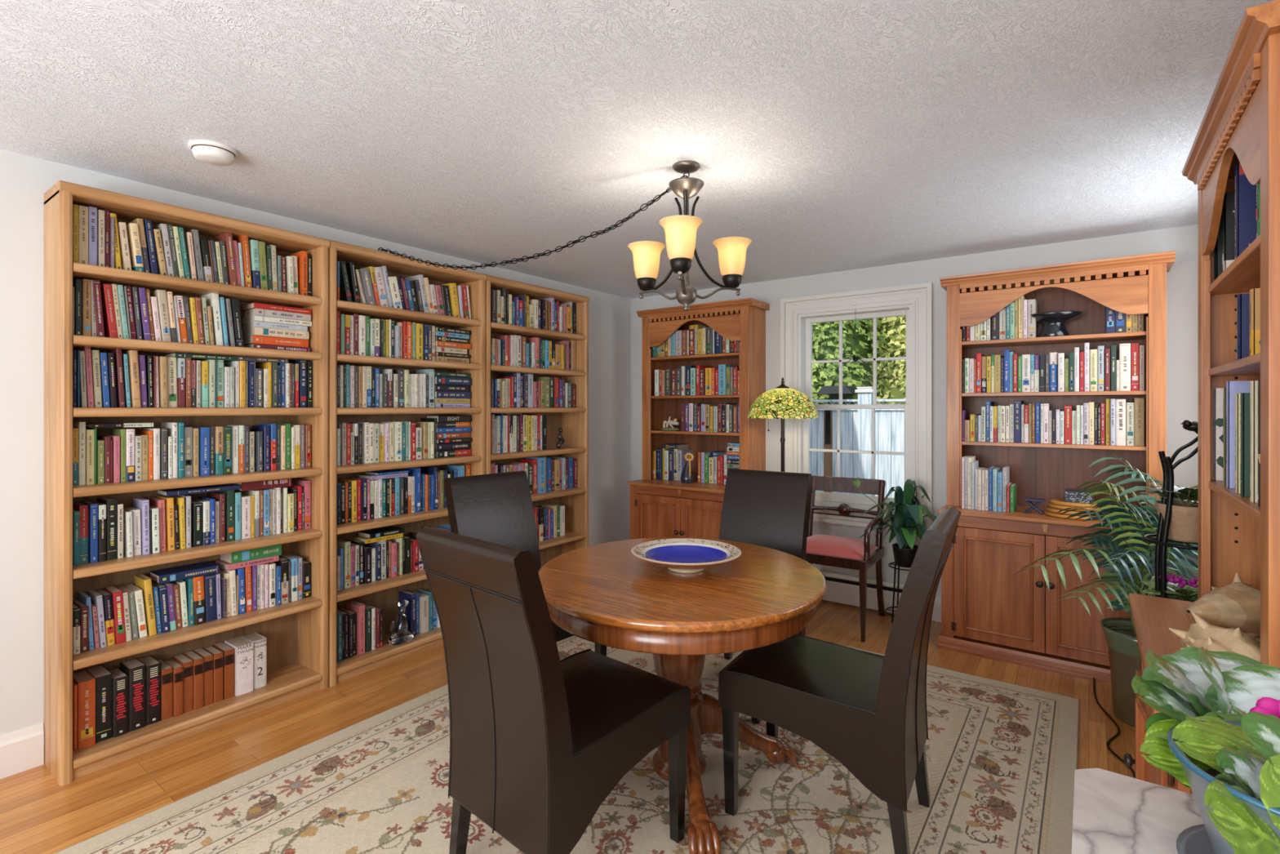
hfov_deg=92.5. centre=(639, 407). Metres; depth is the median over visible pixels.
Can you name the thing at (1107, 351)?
book
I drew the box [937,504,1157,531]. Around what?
countertop
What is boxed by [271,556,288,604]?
book
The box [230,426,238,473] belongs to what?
book
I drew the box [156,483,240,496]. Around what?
book
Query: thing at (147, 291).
book
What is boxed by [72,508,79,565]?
book
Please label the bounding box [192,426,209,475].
book
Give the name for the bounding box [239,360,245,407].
book
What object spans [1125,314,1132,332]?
book
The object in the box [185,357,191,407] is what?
book
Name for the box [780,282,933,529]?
window
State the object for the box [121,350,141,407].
book
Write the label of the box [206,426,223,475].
book
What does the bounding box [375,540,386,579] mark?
book
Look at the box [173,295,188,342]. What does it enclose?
book
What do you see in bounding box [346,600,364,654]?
book
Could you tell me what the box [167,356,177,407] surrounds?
book
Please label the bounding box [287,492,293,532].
book
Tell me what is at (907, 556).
pot
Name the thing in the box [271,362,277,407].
book
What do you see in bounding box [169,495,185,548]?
book
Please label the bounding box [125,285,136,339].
book
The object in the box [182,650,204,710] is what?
book
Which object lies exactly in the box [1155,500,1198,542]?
pot
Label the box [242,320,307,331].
book
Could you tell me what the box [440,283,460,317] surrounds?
book
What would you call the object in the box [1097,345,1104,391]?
book
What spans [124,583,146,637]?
book
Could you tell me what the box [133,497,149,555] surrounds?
book
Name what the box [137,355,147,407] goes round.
book
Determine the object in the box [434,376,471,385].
book
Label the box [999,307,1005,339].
book
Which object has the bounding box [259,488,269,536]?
book
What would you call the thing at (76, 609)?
book
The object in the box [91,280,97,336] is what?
book
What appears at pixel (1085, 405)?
book
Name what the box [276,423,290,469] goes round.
book
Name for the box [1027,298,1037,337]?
book
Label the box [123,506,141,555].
book
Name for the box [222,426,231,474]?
book
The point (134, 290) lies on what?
book
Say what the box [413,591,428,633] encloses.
book
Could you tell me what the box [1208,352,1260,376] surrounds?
shelf
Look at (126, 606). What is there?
book
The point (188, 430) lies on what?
book
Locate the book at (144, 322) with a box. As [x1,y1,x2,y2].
[137,287,151,340]
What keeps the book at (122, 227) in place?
on the bookcase at (295, 633)
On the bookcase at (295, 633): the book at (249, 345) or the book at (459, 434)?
the book at (249, 345)
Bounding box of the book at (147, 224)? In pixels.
[143,219,158,274]
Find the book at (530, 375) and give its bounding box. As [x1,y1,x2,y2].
[520,373,533,407]
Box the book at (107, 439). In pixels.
[96,435,110,483]
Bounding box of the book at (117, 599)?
[103,585,125,644]
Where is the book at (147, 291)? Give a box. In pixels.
[145,288,155,340]
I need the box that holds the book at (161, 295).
[150,289,171,342]
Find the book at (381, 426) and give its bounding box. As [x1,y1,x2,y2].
[378,423,384,462]
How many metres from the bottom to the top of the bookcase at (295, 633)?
2.131 m
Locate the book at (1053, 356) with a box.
[1049,352,1057,391]
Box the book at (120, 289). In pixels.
[116,284,128,338]
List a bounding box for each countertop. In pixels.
[626,478,725,493]
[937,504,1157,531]
[1128,593,1223,714]
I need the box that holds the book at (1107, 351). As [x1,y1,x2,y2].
[1104,348,1110,391]
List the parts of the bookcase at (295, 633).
panel, panel, panel, shelf, shelf, shelf, shelf, shelf, shelf, shelf, panel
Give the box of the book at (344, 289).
[339,261,352,302]
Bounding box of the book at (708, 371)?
[705,368,711,395]
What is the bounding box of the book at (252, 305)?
[242,302,311,315]
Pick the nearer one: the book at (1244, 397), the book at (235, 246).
the book at (1244, 397)
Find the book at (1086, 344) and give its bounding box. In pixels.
[1084,342,1088,391]
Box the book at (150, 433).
[138,430,153,479]
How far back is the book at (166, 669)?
2.48 m
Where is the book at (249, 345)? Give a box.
[243,343,311,351]
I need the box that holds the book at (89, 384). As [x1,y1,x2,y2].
[76,346,93,407]
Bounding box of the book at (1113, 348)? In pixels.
[1110,345,1115,391]
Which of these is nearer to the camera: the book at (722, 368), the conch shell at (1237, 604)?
the conch shell at (1237, 604)
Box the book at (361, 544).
[345,538,364,584]
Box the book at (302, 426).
[295,424,304,468]
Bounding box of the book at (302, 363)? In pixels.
[288,359,306,407]
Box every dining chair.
[415,525,690,853]
[443,470,606,655]
[718,506,961,853]
[719,468,812,724]
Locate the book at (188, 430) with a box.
[184,426,192,476]
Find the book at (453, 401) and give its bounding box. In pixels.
[434,398,470,404]
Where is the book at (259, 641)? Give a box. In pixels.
[241,631,266,689]
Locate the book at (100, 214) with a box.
[97,209,104,266]
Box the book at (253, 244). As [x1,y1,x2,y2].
[248,240,261,288]
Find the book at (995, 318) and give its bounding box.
[991,311,999,339]
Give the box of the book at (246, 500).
[241,494,250,538]
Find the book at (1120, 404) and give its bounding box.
[1115,399,1125,445]
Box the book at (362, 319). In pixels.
[358,315,365,355]
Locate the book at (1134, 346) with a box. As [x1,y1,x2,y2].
[1130,342,1138,391]
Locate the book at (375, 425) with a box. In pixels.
[373,422,378,462]
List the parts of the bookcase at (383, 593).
panel, shelf, shelf, shelf, panel, panel, shelf, shelf, shelf, shelf, panel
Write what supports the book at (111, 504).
on the bookcase at (295, 633)
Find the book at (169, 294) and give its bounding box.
[166,291,177,342]
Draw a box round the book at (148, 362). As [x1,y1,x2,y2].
[145,355,153,407]
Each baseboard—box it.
[0,722,44,778]
[822,596,941,622]
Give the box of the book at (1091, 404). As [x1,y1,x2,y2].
[1088,402,1093,444]
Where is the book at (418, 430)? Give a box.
[415,426,422,459]
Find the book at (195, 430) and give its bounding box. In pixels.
[192,427,199,476]
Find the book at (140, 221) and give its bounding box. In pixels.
[126,218,150,272]
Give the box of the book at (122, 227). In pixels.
[117,222,131,270]
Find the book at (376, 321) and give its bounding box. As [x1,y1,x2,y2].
[373,318,379,356]
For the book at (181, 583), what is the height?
0.186 m
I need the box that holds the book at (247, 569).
[244,565,252,612]
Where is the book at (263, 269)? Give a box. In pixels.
[257,241,267,289]
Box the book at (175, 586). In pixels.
[169,581,182,628]
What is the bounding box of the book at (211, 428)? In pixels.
[197,426,214,475]
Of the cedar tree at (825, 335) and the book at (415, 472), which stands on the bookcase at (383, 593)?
the book at (415, 472)
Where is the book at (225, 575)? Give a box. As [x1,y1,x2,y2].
[218,568,231,617]
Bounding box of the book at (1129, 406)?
[1125,402,1133,445]
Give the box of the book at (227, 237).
[213,232,237,285]
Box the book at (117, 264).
[109,213,121,268]
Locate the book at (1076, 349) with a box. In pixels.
[1074,347,1079,391]
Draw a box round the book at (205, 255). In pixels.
[199,239,213,281]
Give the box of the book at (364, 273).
[358,268,376,305]
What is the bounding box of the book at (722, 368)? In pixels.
[718,364,737,395]
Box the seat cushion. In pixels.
[806,534,878,559]
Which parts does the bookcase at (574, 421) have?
panel, panel, panel, shelf, shelf, shelf, shelf, shelf, shelf, panel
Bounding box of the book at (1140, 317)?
[1137,314,1143,331]
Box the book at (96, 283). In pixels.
[92,280,104,337]
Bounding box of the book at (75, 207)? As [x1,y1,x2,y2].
[72,204,78,262]
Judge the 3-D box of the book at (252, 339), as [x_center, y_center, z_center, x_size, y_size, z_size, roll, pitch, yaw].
[-1.710,-0.305,2.870,0.135,0.036,0.242,0,0,36]
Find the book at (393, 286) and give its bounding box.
[387,276,402,309]
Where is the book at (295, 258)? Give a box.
[291,255,297,293]
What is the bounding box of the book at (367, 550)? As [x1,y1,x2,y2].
[364,546,371,583]
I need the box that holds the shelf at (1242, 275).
[1208,234,1260,295]
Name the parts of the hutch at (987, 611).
post, door panel, panel moulding, door frame, knob, rail, knob, dentil moulding, crown moulding, panel moulding, door panel, door frame, post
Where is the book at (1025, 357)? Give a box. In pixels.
[1022,354,1030,391]
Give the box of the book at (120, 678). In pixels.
[108,667,128,737]
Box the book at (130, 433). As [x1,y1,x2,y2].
[123,428,134,481]
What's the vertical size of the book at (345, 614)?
0.225 m
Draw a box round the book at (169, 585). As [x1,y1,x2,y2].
[162,582,176,631]
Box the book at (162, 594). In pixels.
[151,581,169,632]
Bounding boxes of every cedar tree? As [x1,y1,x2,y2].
[812,318,902,404]
[865,315,906,404]
[897,328,906,396]
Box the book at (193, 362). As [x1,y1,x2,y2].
[191,360,195,407]
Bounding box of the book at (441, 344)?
[435,340,471,349]
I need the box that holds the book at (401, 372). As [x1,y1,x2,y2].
[393,369,404,407]
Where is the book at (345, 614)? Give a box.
[337,608,348,658]
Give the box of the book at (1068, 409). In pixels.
[1064,405,1072,444]
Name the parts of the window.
sash, sash, sill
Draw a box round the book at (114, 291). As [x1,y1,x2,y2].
[111,284,123,337]
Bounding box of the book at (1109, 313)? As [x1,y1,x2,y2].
[1105,306,1115,333]
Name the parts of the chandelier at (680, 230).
swag chain, lamp shade, arm, lamp shade, arm, ceiling canopy, arm, lamp shade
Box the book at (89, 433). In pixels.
[85,429,93,484]
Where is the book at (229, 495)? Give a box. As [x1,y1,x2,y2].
[215,489,234,541]
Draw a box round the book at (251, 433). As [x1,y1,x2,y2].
[249,431,254,471]
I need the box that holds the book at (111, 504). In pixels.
[97,497,116,559]
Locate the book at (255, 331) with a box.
[243,326,308,339]
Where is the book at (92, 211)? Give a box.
[88,206,97,265]
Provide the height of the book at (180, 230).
0.217 m
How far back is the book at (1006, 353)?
3.40 m
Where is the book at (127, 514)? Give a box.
[123,508,133,557]
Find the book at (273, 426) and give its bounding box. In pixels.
[258,423,276,470]
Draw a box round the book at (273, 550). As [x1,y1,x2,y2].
[220,543,281,564]
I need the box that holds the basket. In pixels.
[1044,498,1102,519]
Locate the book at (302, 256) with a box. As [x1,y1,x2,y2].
[289,250,307,295]
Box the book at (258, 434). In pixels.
[251,431,262,471]
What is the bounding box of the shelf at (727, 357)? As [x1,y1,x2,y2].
[650,352,739,362]
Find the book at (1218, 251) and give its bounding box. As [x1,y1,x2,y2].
[1213,215,1222,280]
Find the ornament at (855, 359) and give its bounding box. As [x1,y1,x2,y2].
[844,303,866,364]
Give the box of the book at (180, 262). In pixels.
[172,226,184,277]
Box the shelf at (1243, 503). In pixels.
[1208,480,1260,521]
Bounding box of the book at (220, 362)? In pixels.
[217,360,223,407]
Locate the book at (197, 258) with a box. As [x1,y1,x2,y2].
[183,229,204,280]
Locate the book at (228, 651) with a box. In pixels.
[212,641,234,698]
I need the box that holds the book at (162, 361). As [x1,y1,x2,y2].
[158,356,168,407]
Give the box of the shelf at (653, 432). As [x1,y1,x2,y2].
[650,429,739,435]
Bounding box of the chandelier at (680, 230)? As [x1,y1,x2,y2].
[377,160,751,311]
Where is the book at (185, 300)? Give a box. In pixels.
[182,297,193,343]
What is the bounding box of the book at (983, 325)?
[980,320,986,340]
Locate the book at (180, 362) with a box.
[176,358,185,407]
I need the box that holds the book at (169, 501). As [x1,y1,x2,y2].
[157,495,174,550]
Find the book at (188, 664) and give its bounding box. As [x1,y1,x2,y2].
[173,653,193,712]
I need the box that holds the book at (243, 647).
[224,635,253,696]
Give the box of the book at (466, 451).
[435,448,471,457]
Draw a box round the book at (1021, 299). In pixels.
[1018,295,1025,337]
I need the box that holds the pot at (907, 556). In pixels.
[892,542,918,567]
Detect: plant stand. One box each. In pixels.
[884,542,909,622]
[1141,419,1198,598]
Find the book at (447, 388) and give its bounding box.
[434,384,471,391]
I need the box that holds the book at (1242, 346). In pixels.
[1235,293,1249,359]
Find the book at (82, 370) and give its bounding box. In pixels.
[79,351,87,407]
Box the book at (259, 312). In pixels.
[244,308,311,321]
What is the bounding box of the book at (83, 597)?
[76,590,93,649]
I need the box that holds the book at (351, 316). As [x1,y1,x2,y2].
[350,315,353,355]
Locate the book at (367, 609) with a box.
[364,605,371,652]
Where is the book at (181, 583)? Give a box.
[173,579,188,626]
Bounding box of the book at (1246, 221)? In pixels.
[1235,163,1257,259]
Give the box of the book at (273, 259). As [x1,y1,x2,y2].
[269,244,277,291]
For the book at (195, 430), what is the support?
on the bookcase at (295, 633)
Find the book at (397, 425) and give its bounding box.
[382,421,401,461]
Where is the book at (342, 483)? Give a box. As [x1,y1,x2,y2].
[337,480,345,524]
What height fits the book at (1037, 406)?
0.217 m
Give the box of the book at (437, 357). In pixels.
[435,355,469,363]
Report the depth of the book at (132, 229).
2.39 m
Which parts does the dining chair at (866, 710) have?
leg, leg, seat, leg, backrest, leg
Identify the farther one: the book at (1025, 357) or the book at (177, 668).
the book at (1025, 357)
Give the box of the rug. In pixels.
[53,635,1079,853]
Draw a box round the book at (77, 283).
[72,279,81,335]
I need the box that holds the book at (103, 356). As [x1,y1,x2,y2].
[99,352,110,407]
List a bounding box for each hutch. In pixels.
[626,297,769,539]
[937,250,1175,684]
[1123,0,1279,794]
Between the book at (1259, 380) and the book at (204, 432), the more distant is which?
the book at (204, 432)
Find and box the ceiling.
[0,0,1276,298]
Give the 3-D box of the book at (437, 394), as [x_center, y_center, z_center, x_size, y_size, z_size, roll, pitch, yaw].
[-1.133,-0.074,3.618,0.119,0.038,0.239,0,0,36]
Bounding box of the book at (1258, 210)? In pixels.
[1256,183,1260,237]
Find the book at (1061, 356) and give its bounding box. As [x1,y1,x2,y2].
[1057,352,1065,391]
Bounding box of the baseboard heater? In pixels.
[820,570,904,613]
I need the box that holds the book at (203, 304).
[200,297,209,344]
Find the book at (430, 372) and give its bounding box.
[415,368,434,407]
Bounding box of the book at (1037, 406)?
[1035,403,1042,443]
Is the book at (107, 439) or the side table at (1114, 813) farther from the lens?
the book at (107, 439)
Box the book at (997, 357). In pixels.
[994,355,1004,392]
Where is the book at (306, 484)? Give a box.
[292,478,311,528]
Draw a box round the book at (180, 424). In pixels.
[173,422,184,477]
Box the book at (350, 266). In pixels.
[346,262,359,302]
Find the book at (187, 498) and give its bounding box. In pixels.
[177,494,191,547]
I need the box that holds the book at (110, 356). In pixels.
[106,352,117,407]
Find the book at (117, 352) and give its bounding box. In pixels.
[106,348,124,407]
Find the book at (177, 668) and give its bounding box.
[164,658,183,716]
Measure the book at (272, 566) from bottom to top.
0.192 m
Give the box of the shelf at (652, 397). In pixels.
[650,395,739,399]
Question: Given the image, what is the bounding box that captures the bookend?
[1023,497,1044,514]
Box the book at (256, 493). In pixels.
[242,489,259,537]
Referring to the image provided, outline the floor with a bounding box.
[0,600,1135,853]
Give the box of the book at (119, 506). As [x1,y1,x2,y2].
[116,502,123,558]
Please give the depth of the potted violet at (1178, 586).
2.13 m
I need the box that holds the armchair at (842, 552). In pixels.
[805,475,885,642]
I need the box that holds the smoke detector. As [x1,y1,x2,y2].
[187,139,239,165]
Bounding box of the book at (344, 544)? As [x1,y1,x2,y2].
[337,538,351,588]
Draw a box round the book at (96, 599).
[87,589,106,648]
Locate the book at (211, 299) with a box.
[200,293,223,345]
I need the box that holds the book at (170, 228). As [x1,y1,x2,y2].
[166,224,179,277]
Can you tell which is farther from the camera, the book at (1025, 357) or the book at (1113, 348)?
the book at (1025, 357)
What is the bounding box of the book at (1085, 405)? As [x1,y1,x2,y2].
[1083,403,1088,444]
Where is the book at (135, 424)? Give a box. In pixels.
[85,422,153,427]
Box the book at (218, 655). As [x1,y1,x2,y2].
[203,645,223,702]
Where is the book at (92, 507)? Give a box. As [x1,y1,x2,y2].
[80,500,97,563]
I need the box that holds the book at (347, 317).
[344,314,350,354]
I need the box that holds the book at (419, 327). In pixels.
[415,323,422,359]
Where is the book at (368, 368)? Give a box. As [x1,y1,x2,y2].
[366,366,371,407]
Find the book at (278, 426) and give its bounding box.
[276,424,280,470]
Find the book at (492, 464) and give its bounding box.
[490,462,494,473]
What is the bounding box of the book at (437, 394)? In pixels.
[434,391,471,398]
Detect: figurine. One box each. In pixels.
[386,600,413,644]
[556,427,564,448]
[661,416,679,431]
[680,452,693,483]
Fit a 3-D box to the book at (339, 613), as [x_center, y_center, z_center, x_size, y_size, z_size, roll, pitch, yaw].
[-1.536,1.137,3.073,0.125,0.241,0.022,0,0,36]
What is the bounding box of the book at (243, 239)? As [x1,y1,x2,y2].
[232,235,252,287]
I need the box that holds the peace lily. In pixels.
[853,476,937,567]
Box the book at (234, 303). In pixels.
[230,298,244,346]
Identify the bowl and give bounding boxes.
[631,538,741,573]
[1030,311,1082,337]
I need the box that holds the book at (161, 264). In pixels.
[152,229,167,275]
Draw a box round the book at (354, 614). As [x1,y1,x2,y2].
[340,608,356,655]
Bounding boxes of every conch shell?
[1168,611,1260,662]
[1186,573,1260,640]
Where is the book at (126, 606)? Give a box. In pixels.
[116,586,131,641]
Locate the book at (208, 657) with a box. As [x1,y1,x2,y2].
[192,648,213,706]
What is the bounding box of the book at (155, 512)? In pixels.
[149,505,159,553]
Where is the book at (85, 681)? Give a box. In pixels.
[72,669,95,750]
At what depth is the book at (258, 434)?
2.75 m
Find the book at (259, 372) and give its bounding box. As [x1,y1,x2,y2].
[255,368,262,407]
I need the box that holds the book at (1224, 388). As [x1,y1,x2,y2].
[1222,386,1226,485]
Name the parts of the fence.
rail, post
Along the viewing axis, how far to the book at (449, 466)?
3.64 m
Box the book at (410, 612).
[398,590,416,635]
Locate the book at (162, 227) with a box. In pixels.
[151,223,173,276]
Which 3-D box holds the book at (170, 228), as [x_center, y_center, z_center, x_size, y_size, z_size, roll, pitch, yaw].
[-1.950,-0.632,2.534,0.128,0.224,0.041,0,0,36]
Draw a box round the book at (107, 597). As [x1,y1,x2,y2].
[95,588,115,645]
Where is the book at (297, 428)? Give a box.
[290,424,300,468]
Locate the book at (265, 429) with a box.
[252,425,270,471]
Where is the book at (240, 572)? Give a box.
[234,567,245,613]
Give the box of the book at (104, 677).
[85,665,112,742]
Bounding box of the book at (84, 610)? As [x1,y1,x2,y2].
[72,600,88,652]
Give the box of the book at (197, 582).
[192,575,205,625]
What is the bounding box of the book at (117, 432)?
[111,428,125,482]
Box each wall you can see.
[0,149,631,735]
[631,224,1198,597]
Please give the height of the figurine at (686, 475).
0.234 m
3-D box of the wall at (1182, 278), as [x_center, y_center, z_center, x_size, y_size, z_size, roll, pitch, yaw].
[1.459,0.200,4.200,3.710,2.260,0.140,0,0,36]
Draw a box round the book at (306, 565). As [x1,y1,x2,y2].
[302,560,311,598]
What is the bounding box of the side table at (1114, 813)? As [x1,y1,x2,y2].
[1071,767,1203,853]
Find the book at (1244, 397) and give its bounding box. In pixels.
[1240,392,1249,497]
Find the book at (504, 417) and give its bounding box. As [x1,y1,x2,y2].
[502,415,507,452]
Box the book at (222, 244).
[218,240,228,284]
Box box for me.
[1064,488,1093,503]
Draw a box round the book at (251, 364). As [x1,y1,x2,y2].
[248,360,254,407]
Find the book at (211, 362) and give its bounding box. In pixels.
[203,360,214,407]
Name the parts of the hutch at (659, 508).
post, panel, panel moulding, door panel, door frame, rail, dentil moulding, door frame, crown moulding, panel moulding, door panel, post, panel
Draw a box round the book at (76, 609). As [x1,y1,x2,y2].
[72,601,79,654]
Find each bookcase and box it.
[44,180,329,785]
[328,240,486,686]
[485,274,589,566]
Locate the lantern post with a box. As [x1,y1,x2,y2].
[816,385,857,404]
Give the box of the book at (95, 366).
[90,350,102,407]
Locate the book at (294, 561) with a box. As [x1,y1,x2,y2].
[279,554,297,601]
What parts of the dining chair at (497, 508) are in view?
backrest, seat, leg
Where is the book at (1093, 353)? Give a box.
[1089,349,1097,391]
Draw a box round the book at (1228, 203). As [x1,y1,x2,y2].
[1222,191,1235,271]
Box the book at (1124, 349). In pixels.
[1118,343,1130,391]
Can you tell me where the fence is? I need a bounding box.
[809,386,906,497]
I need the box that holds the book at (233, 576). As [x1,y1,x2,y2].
[219,567,236,615]
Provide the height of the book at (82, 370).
0.208 m
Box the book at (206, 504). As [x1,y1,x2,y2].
[191,497,209,545]
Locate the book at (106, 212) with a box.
[104,209,109,266]
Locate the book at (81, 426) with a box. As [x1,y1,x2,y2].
[72,421,85,484]
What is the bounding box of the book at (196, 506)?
[191,499,202,546]
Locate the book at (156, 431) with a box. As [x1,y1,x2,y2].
[143,427,159,479]
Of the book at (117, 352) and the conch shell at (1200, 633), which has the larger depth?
the book at (117, 352)
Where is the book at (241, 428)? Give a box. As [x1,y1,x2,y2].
[226,424,244,472]
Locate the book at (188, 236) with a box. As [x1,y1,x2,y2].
[184,231,196,279]
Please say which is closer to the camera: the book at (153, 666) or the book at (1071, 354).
the book at (153, 666)
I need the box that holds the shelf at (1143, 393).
[961,390,1146,396]
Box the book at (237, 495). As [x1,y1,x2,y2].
[234,490,241,540]
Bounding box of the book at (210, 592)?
[203,573,217,622]
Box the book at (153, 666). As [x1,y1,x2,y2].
[138,655,161,724]
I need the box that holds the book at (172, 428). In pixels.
[160,422,177,478]
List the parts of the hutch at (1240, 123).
knob, panel moulding, door panel, door frame, post, dentil moulding, crown moulding, panel, post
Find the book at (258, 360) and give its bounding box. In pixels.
[231,355,288,363]
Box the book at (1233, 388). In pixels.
[1226,380,1252,488]
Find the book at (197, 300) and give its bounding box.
[195,297,204,344]
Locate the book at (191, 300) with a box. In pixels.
[187,297,198,343]
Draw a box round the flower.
[684,452,693,476]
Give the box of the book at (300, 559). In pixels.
[287,553,302,599]
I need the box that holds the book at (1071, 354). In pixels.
[1069,351,1074,391]
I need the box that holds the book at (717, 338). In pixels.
[714,330,722,353]
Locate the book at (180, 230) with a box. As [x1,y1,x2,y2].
[177,226,190,278]
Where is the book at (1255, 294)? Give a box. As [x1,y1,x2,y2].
[1248,288,1260,355]
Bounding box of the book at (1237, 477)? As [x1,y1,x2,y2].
[1234,393,1239,493]
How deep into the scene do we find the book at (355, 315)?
3.11 m
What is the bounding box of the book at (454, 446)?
[435,441,471,451]
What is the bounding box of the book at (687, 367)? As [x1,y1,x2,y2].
[685,365,696,395]
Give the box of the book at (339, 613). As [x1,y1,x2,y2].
[337,609,342,662]
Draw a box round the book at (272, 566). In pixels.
[267,562,275,606]
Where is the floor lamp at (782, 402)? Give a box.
[747,377,818,471]
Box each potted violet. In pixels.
[1139,480,1198,542]
[1140,573,1198,601]
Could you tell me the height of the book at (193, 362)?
0.197 m
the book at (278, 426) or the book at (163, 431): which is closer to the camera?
the book at (163, 431)
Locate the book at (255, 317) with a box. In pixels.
[242,315,311,326]
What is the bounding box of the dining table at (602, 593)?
[537,537,826,853]
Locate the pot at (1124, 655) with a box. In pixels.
[1106,625,1141,726]
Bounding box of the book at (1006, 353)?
[1004,349,1011,392]
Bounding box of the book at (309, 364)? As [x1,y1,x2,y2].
[306,360,312,407]
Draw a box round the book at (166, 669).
[158,658,172,719]
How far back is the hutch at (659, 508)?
4.50 m
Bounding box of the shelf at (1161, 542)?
[1141,533,1198,550]
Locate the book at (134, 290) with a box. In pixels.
[130,286,142,339]
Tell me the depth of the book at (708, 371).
4.54 m
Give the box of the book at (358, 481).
[345,477,361,520]
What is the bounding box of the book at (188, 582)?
[182,577,194,626]
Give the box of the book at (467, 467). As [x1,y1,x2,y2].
[452,463,471,475]
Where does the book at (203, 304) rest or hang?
on the bookcase at (295, 633)
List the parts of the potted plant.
pot, flower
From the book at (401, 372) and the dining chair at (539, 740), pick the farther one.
the book at (401, 372)
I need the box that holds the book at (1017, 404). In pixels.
[1013,400,1023,442]
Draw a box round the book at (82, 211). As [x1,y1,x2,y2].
[78,204,88,264]
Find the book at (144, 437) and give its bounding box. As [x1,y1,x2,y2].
[134,434,148,480]
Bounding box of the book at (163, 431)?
[155,427,167,479]
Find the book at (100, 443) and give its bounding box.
[96,439,104,484]
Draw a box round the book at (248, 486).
[233,478,291,491]
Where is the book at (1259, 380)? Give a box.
[1257,379,1260,506]
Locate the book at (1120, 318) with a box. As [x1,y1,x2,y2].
[1115,311,1125,333]
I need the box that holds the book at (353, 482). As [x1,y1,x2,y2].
[338,478,356,522]
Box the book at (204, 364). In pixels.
[200,360,208,407]
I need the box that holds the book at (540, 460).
[525,456,545,493]
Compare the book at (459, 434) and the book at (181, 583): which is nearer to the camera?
the book at (181, 583)
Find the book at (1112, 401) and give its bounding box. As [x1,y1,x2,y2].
[1110,399,1115,445]
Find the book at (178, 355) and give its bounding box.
[164,352,236,361]
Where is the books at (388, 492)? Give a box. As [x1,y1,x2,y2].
[72,216,1144,751]
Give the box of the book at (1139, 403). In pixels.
[1132,398,1144,445]
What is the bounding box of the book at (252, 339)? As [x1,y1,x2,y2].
[242,334,308,347]
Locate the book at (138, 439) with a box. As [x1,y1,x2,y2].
[134,435,142,480]
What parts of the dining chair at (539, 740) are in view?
leg, backrest, seat, leg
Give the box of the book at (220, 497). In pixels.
[208,491,225,542]
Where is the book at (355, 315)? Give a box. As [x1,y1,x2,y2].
[346,313,358,355]
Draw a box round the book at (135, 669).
[120,657,146,731]
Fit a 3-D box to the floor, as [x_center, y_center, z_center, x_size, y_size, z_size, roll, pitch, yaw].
[-0.320,1.380,1.772,3.910,0.100,6.080,0,0,36]
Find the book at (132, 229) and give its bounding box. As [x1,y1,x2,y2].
[126,222,144,271]
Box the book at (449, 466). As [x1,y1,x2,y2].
[447,464,464,476]
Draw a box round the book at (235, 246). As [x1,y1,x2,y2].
[232,240,240,285]
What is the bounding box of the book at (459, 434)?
[435,431,470,439]
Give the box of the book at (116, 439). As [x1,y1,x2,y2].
[104,435,119,482]
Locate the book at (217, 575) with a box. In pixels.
[214,573,221,618]
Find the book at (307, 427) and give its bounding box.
[304,424,311,467]
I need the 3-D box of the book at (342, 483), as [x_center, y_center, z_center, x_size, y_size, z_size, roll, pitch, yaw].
[-1.532,0.476,3.092,0.133,0.205,0.025,0,0,36]
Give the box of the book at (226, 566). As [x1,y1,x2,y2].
[215,555,278,570]
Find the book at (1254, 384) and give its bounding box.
[1249,380,1257,502]
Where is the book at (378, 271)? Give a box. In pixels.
[373,266,388,306]
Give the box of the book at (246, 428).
[244,425,249,472]
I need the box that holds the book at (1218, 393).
[1212,387,1223,480]
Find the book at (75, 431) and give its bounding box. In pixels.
[72,427,78,485]
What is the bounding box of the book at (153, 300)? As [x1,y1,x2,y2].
[150,296,161,341]
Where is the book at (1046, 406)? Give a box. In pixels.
[1043,403,1049,443]
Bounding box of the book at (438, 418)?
[426,415,471,422]
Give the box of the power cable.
[1093,677,1135,777]
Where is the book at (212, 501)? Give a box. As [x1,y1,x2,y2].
[198,496,215,543]
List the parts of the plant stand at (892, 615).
leg, leg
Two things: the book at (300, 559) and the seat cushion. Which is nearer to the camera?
the book at (300, 559)
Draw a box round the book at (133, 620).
[119,585,138,639]
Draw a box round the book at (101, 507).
[94,502,106,561]
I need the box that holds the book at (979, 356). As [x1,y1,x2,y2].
[976,353,985,392]
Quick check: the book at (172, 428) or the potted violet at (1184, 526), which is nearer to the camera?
the potted violet at (1184, 526)
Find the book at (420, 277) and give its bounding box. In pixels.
[404,274,429,312]
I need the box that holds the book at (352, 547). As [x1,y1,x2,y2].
[350,544,355,586]
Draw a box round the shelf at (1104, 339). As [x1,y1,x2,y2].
[961,331,1146,348]
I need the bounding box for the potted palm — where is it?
[1011,454,1198,726]
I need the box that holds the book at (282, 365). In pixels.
[277,363,284,407]
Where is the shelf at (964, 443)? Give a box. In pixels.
[961,440,1146,450]
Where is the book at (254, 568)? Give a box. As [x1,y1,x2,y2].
[250,564,257,610]
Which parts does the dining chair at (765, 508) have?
leg, leg, backrest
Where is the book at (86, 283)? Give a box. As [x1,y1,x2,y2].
[81,279,91,336]
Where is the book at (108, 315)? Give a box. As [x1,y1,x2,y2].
[100,284,117,337]
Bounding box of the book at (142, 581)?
[134,573,156,635]
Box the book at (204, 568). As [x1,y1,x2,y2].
[149,560,219,583]
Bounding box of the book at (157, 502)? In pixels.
[147,496,165,551]
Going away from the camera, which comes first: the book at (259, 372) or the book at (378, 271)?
the book at (259, 372)
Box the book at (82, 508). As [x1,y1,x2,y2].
[72,502,88,564]
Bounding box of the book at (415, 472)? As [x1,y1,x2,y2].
[404,466,420,511]

